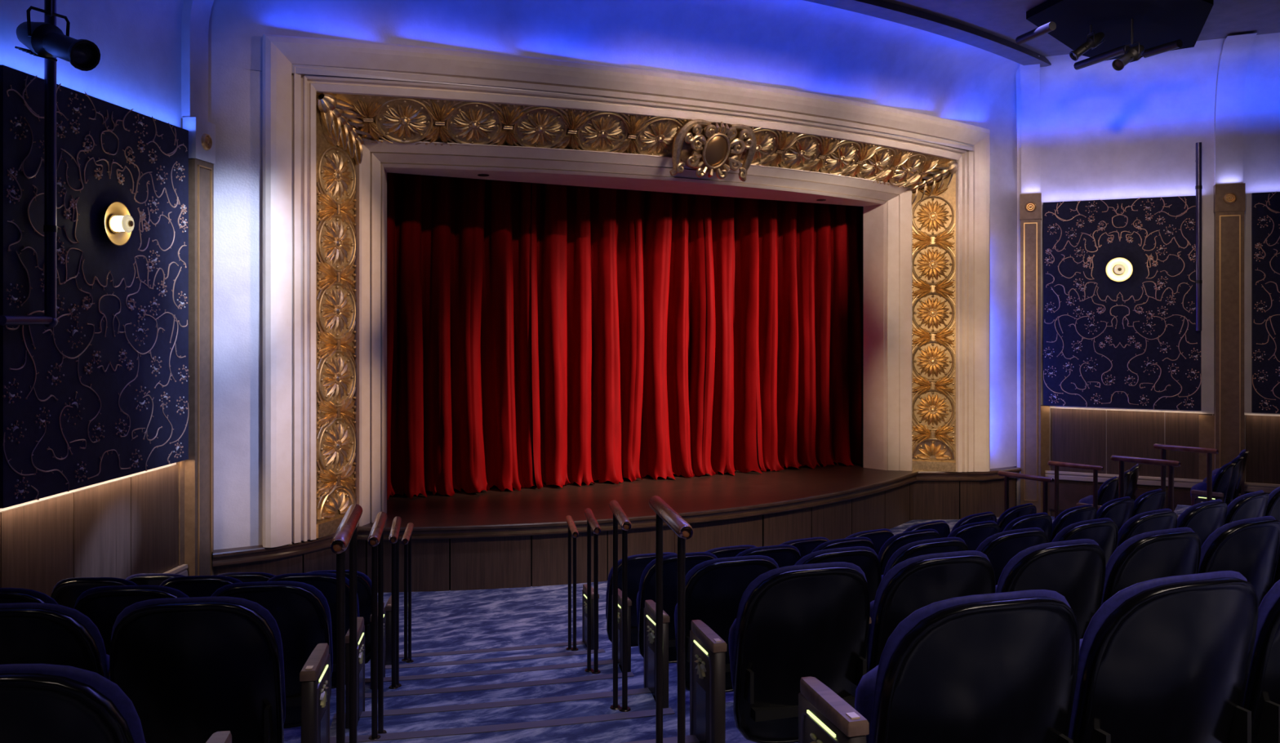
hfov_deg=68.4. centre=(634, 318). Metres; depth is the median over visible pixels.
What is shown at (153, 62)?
wall
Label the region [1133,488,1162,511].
cushion
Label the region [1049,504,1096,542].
seat
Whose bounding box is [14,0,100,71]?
spotlight
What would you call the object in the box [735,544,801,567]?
seat
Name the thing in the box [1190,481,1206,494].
seat cushion
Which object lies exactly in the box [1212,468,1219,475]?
seat cushion
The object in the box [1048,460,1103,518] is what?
handrail
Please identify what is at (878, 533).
cushion
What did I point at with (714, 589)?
cushion
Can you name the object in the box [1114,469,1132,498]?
seat
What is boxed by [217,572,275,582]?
seat
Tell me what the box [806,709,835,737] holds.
light
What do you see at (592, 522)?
handrail
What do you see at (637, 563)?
cushion
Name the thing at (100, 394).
wall panel
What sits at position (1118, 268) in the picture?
wall sconce
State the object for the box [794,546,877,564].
cushion
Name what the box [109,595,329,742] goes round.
seat
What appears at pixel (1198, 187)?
pipe
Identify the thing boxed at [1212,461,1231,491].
cushion
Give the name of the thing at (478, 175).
recessed light
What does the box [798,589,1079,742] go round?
seat
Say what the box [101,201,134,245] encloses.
wall sconce
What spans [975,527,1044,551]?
cushion
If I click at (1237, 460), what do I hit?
cushion
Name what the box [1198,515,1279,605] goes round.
seat
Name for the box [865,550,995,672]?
seat
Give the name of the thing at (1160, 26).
ceiling panel
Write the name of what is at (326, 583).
cushion
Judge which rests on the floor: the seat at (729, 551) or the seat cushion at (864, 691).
the seat at (729, 551)
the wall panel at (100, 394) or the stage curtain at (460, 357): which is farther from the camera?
the stage curtain at (460, 357)
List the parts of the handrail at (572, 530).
post, wooden rail, post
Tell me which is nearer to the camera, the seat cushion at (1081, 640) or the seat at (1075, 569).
the seat cushion at (1081, 640)
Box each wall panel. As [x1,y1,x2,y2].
[0,65,189,508]
[1042,195,1201,410]
[1251,191,1279,413]
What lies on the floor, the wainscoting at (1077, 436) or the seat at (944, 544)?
the seat at (944, 544)
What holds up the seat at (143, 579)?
on the floor
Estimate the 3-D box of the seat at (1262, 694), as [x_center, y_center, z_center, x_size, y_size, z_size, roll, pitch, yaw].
[1.987,1.087,2.791,0.614,0.835,0.366,0,0,-20]
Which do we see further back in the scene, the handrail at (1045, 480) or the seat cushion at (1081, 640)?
the handrail at (1045, 480)
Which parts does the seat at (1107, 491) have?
armrest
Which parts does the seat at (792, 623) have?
panel frame, panel, armrest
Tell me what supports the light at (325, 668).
on the seat at (192, 669)
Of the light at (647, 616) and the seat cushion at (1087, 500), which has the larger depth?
the seat cushion at (1087, 500)
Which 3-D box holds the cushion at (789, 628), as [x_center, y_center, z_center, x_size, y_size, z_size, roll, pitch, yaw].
[0.676,1.244,3.705,0.569,0.601,0.179,0,0,-16]
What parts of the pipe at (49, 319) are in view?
arm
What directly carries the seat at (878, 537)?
on the floor
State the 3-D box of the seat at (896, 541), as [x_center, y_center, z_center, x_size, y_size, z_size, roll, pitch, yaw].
[1.927,1.909,6.759,0.609,0.835,0.366,0,0,-25]
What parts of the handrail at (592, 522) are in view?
post, wooden rail, post, foot plate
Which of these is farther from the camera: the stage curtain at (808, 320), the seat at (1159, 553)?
the stage curtain at (808, 320)
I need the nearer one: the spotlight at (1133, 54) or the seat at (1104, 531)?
the seat at (1104, 531)
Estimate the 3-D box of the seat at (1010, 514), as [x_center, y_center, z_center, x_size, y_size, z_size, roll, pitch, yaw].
[3.657,2.183,9.089,0.845,0.835,0.366,0,0,-37]
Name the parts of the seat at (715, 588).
panel frame, panel, armrest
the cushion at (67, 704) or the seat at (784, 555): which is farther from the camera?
the seat at (784, 555)
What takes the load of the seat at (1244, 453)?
on the floor
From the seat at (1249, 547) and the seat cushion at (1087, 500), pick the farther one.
the seat cushion at (1087, 500)
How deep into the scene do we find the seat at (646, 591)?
5.98 m
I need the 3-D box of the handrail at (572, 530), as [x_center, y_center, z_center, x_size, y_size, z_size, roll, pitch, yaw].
[-0.452,1.971,6.821,0.056,0.984,0.564,0,0,-9]
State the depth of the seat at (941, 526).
8.19 m
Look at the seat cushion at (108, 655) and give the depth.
3.39 m
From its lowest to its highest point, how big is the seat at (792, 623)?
0.835 m
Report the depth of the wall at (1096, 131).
11.81 m
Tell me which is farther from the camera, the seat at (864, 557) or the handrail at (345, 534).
the seat at (864, 557)
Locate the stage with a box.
[212,455,1021,592]
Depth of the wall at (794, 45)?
9.11 m
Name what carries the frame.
attached to the wall at (794, 45)
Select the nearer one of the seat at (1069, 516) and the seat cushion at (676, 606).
the seat cushion at (676, 606)
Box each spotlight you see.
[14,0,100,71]
[1069,24,1105,61]
[1111,18,1145,71]
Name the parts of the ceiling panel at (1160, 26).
lighting rail, lighting rail, lighting rail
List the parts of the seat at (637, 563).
panel frame, panel, armrest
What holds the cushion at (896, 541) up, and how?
on the seat at (896, 541)
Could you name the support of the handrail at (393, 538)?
on the floor
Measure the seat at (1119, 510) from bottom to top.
0.835 m
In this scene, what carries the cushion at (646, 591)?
on the seat at (646, 591)
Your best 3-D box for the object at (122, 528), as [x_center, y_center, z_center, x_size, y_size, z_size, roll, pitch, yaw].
[-3.850,1.873,5.633,0.068,1.455,4.686,0,0,5]
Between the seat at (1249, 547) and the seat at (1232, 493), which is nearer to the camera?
the seat at (1249, 547)
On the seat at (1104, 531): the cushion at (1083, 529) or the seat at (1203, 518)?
the cushion at (1083, 529)
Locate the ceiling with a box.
[881,0,1279,56]
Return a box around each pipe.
[0,0,57,328]
[1195,142,1202,330]
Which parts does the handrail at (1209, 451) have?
post, wooden rail, post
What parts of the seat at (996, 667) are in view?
panel frame, panel, armrest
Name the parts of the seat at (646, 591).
panel frame, panel, armrest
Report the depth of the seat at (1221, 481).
9.62 m
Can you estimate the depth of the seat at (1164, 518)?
5.93 m
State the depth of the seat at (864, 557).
5.01 m
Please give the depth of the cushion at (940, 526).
8.16 m
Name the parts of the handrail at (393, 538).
post, foot plate, wooden rail, post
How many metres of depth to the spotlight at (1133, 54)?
9.95 m
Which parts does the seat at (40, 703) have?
armrest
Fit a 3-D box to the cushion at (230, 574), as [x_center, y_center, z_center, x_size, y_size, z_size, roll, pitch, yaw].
[-2.728,2.066,6.630,0.572,0.601,0.179,0,0,-4]
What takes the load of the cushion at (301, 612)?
on the seat at (301, 612)
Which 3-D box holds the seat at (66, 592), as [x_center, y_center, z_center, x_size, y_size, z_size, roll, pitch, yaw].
[-3.135,1.909,5.569,0.658,0.835,0.366,0,0,-2]
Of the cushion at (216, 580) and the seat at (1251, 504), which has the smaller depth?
the cushion at (216, 580)
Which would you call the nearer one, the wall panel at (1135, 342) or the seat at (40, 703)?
the seat at (40, 703)
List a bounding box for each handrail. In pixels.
[329,503,362,742]
[367,511,386,739]
[388,515,401,688]
[401,522,413,662]
[565,515,578,650]
[584,507,600,673]
[608,499,631,711]
[648,495,693,742]
[997,471,1053,513]
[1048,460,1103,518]
[1111,454,1181,511]
[1153,443,1218,508]
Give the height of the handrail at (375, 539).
1.010 m
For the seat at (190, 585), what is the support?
on the floor
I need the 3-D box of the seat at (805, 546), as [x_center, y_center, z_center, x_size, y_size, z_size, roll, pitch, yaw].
[1.308,2.183,7.686,0.685,0.835,0.366,0,0,-24]
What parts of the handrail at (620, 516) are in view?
foot plate, post, wooden rail, post, foot plate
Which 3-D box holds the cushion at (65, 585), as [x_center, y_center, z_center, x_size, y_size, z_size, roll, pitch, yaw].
[-3.133,1.792,5.508,0.572,0.601,0.179,0,0,-2]
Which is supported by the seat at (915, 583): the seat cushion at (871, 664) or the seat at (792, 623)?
the seat cushion at (871, 664)
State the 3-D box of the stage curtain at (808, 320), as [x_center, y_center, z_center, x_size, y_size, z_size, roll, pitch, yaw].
[2.402,-0.222,12.477,1.942,4.376,0.379,0,0,-24]
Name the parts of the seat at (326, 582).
panel, panel frame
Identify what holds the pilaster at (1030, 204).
attached to the wall at (1096, 131)
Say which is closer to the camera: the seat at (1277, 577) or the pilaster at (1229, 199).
the seat at (1277, 577)
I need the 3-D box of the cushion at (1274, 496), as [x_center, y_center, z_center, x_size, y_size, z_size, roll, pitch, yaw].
[4.826,1.518,7.040,0.576,0.601,0.179,0,0,-36]
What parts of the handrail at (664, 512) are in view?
post, wooden rail, post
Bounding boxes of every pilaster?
[181,116,215,575]
[1019,193,1041,513]
[1213,182,1245,497]
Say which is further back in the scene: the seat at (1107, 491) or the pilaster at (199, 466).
the seat at (1107, 491)
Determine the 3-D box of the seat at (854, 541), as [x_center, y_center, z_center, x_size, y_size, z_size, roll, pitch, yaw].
[1.384,1.909,6.521,0.609,0.835,0.366,0,0,-23]
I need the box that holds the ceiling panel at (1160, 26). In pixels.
[1015,0,1213,70]
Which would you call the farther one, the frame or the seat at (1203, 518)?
the frame
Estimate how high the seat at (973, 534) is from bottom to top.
0.835 m
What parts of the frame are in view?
jamb moulding, jamb moulding, header moulding, header moulding, jamb moulding, jamb moulding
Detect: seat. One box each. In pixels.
[0,587,57,604]
[0,602,110,679]
[0,663,231,742]
[50,577,137,608]
[73,585,189,654]
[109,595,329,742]
[125,573,183,585]
[160,575,242,597]
[210,580,364,728]
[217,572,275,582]
[267,572,385,688]
[306,569,391,665]
[582,551,675,649]
[612,551,717,671]
[644,555,778,708]
[689,561,870,742]
[705,544,756,558]
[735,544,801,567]
[780,537,829,557]
[794,546,881,601]
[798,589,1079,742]
[811,537,875,552]
[845,528,893,555]
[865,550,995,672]
[877,528,941,574]
[881,537,968,579]
[902,520,950,537]
[947,520,1000,550]
[950,511,996,533]
[975,527,1048,585]
[995,538,1106,639]
[996,502,1036,532]
[1002,512,1052,542]
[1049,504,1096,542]
[1051,517,1118,564]
[1067,570,1258,742]
[1076,475,1119,509]
[1096,496,1134,531]
[1101,527,1201,604]
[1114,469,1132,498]
[1116,508,1177,546]
[1126,463,1141,501]
[1132,488,1177,517]
[1176,498,1227,545]
[1190,461,1235,506]
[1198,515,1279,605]
[1202,455,1244,503]
[1212,448,1248,497]
[1224,489,1269,524]
[1242,579,1279,742]
[1265,486,1279,521]
[1272,552,1279,585]
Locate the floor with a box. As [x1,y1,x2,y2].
[284,466,1191,742]
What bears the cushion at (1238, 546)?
on the seat at (1249, 547)
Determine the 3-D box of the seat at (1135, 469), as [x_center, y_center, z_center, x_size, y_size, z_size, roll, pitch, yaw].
[5.978,2.183,11.486,0.366,0.835,0.658,0,0,36]
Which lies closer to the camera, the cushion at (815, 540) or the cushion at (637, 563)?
the cushion at (637, 563)
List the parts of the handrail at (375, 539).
foot plate, post, wooden rail, post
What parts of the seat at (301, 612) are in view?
armrest, panel, panel frame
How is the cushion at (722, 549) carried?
on the seat at (729, 551)
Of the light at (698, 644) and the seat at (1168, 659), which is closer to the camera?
the seat at (1168, 659)
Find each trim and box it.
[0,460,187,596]
[803,0,1051,66]
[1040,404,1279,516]
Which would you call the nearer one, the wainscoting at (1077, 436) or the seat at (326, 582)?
the seat at (326, 582)
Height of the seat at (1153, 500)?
0.835 m
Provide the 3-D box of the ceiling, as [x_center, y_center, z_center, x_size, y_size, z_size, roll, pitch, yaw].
[3.736,-3.320,4.363,30.000,0.100,14.200,0,0,-28]
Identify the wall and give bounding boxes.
[0,0,213,511]
[208,0,1019,549]
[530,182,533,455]
[1015,32,1279,515]
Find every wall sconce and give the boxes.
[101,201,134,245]
[1105,257,1133,281]
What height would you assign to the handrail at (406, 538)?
0.984 m
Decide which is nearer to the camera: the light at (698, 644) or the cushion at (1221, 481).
the light at (698, 644)
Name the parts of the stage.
panel, panel, panel, panel, panel, panel, access door, panel, panel, panel, panel, panel, panel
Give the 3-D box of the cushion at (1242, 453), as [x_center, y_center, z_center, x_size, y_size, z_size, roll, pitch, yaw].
[6.862,1.792,10.729,0.179,0.601,0.572,0,0,37]
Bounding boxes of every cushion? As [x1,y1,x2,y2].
[0,663,145,742]
[51,577,137,593]
[73,585,189,608]
[106,653,110,679]
[111,595,285,724]
[125,573,183,579]
[160,575,242,586]
[210,580,333,674]
[217,572,275,577]
[267,572,359,617]
[306,569,371,587]
[605,551,675,617]
[636,551,717,630]
[636,591,638,614]
[674,603,677,636]
[675,555,778,651]
[705,544,756,552]
[728,617,736,691]
[732,561,866,689]
[735,544,800,556]
[780,537,829,544]
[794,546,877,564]
[845,528,892,537]
[854,665,878,742]
[866,600,874,672]
[877,528,937,560]
[902,520,946,532]
[947,520,996,537]
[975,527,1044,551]
[995,538,1098,592]
[1002,512,1048,531]
[1051,517,1112,542]
[1078,494,1093,504]
[1079,638,1083,650]
[1096,496,1130,519]
[1097,475,1116,497]
[1129,463,1138,471]
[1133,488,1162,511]
[1176,498,1222,528]
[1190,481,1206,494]
[1198,515,1275,573]
[1202,475,1214,481]
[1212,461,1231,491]
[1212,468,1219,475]
[1231,455,1239,463]
[1238,448,1245,456]
[1267,486,1279,503]
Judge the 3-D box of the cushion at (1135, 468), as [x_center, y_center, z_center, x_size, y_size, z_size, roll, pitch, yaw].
[6.027,2.066,11.450,0.179,0.601,0.572,0,0,36]
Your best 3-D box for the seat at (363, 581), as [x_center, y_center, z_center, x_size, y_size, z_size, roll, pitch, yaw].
[-2.072,2.183,6.755,0.715,0.835,0.366,0,0,-7]
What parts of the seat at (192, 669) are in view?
armrest, panel, panel frame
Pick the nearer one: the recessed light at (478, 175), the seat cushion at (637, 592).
the seat cushion at (637, 592)
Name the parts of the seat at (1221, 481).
panel, armrest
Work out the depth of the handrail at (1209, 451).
8.82 m
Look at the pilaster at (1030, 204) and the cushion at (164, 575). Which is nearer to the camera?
the cushion at (164, 575)
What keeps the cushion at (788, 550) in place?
on the seat at (784, 555)
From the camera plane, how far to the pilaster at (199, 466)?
7.77 m
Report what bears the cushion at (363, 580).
on the seat at (363, 581)
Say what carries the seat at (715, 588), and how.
on the floor
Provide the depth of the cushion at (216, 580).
5.45 m
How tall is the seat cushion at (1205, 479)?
0.398 m
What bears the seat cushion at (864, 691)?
on the seat at (996, 667)
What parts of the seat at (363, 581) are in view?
armrest, panel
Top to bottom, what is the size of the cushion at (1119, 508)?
0.601 m
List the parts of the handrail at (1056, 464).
post, wooden rail, post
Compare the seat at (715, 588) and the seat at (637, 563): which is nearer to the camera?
the seat at (715, 588)
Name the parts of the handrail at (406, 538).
post, wooden rail, post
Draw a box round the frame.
[248,34,990,547]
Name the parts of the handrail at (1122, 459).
post, wooden rail, post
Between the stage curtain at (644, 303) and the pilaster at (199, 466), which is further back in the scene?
the stage curtain at (644, 303)
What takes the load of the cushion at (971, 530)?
on the seat at (973, 534)
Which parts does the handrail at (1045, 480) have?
post, wooden rail, post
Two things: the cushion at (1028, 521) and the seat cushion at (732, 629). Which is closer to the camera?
the seat cushion at (732, 629)
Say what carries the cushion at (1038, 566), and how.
on the seat at (1075, 569)
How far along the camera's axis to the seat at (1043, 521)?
7.16 m
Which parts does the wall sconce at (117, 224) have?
knob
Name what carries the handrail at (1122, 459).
on the floor
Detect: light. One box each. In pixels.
[319,664,328,681]
[477,173,488,176]
[646,614,655,625]
[693,640,707,654]
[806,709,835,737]
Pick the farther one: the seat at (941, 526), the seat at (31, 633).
the seat at (941, 526)
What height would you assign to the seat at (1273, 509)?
0.835 m
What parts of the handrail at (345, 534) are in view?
post, wooden rail, post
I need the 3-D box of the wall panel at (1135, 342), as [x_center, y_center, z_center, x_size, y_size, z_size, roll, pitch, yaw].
[6.185,-0.199,12.002,1.798,2.674,0.057,0,0,24]
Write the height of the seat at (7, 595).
0.835 m
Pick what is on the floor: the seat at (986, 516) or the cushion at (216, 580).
the seat at (986, 516)
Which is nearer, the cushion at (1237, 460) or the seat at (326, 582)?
the seat at (326, 582)
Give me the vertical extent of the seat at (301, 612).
0.835 m
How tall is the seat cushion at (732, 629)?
0.398 m
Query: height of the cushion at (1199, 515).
0.601 m
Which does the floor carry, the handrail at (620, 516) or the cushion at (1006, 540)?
the handrail at (620, 516)
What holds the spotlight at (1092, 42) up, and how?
attached to the ceiling panel at (1160, 26)
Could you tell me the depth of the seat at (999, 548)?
5.41 m
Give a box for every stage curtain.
[386,173,533,499]
[531,183,762,488]
[755,199,861,471]
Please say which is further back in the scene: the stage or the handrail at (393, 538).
the stage
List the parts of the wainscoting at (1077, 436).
wainscot panel, skirting, wainscot panel, ledge moulding, wainscot panel, wainscot panel, wainscot panel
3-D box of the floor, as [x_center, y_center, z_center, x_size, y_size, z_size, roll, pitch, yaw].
[3.999,1.691,4.075,40.685,2.018,20.555,0,0,-28]
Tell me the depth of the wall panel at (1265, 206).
11.35 m
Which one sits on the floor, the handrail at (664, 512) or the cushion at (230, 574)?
the handrail at (664, 512)
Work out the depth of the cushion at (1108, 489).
10.36 m
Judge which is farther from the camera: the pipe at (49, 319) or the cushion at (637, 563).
the cushion at (637, 563)
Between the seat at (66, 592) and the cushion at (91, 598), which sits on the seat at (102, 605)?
the cushion at (91, 598)
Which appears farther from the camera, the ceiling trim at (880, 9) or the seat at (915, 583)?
the ceiling trim at (880, 9)
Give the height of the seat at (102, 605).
0.835 m
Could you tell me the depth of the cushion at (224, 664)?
3.21 m
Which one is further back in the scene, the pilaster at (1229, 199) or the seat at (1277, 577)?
the pilaster at (1229, 199)

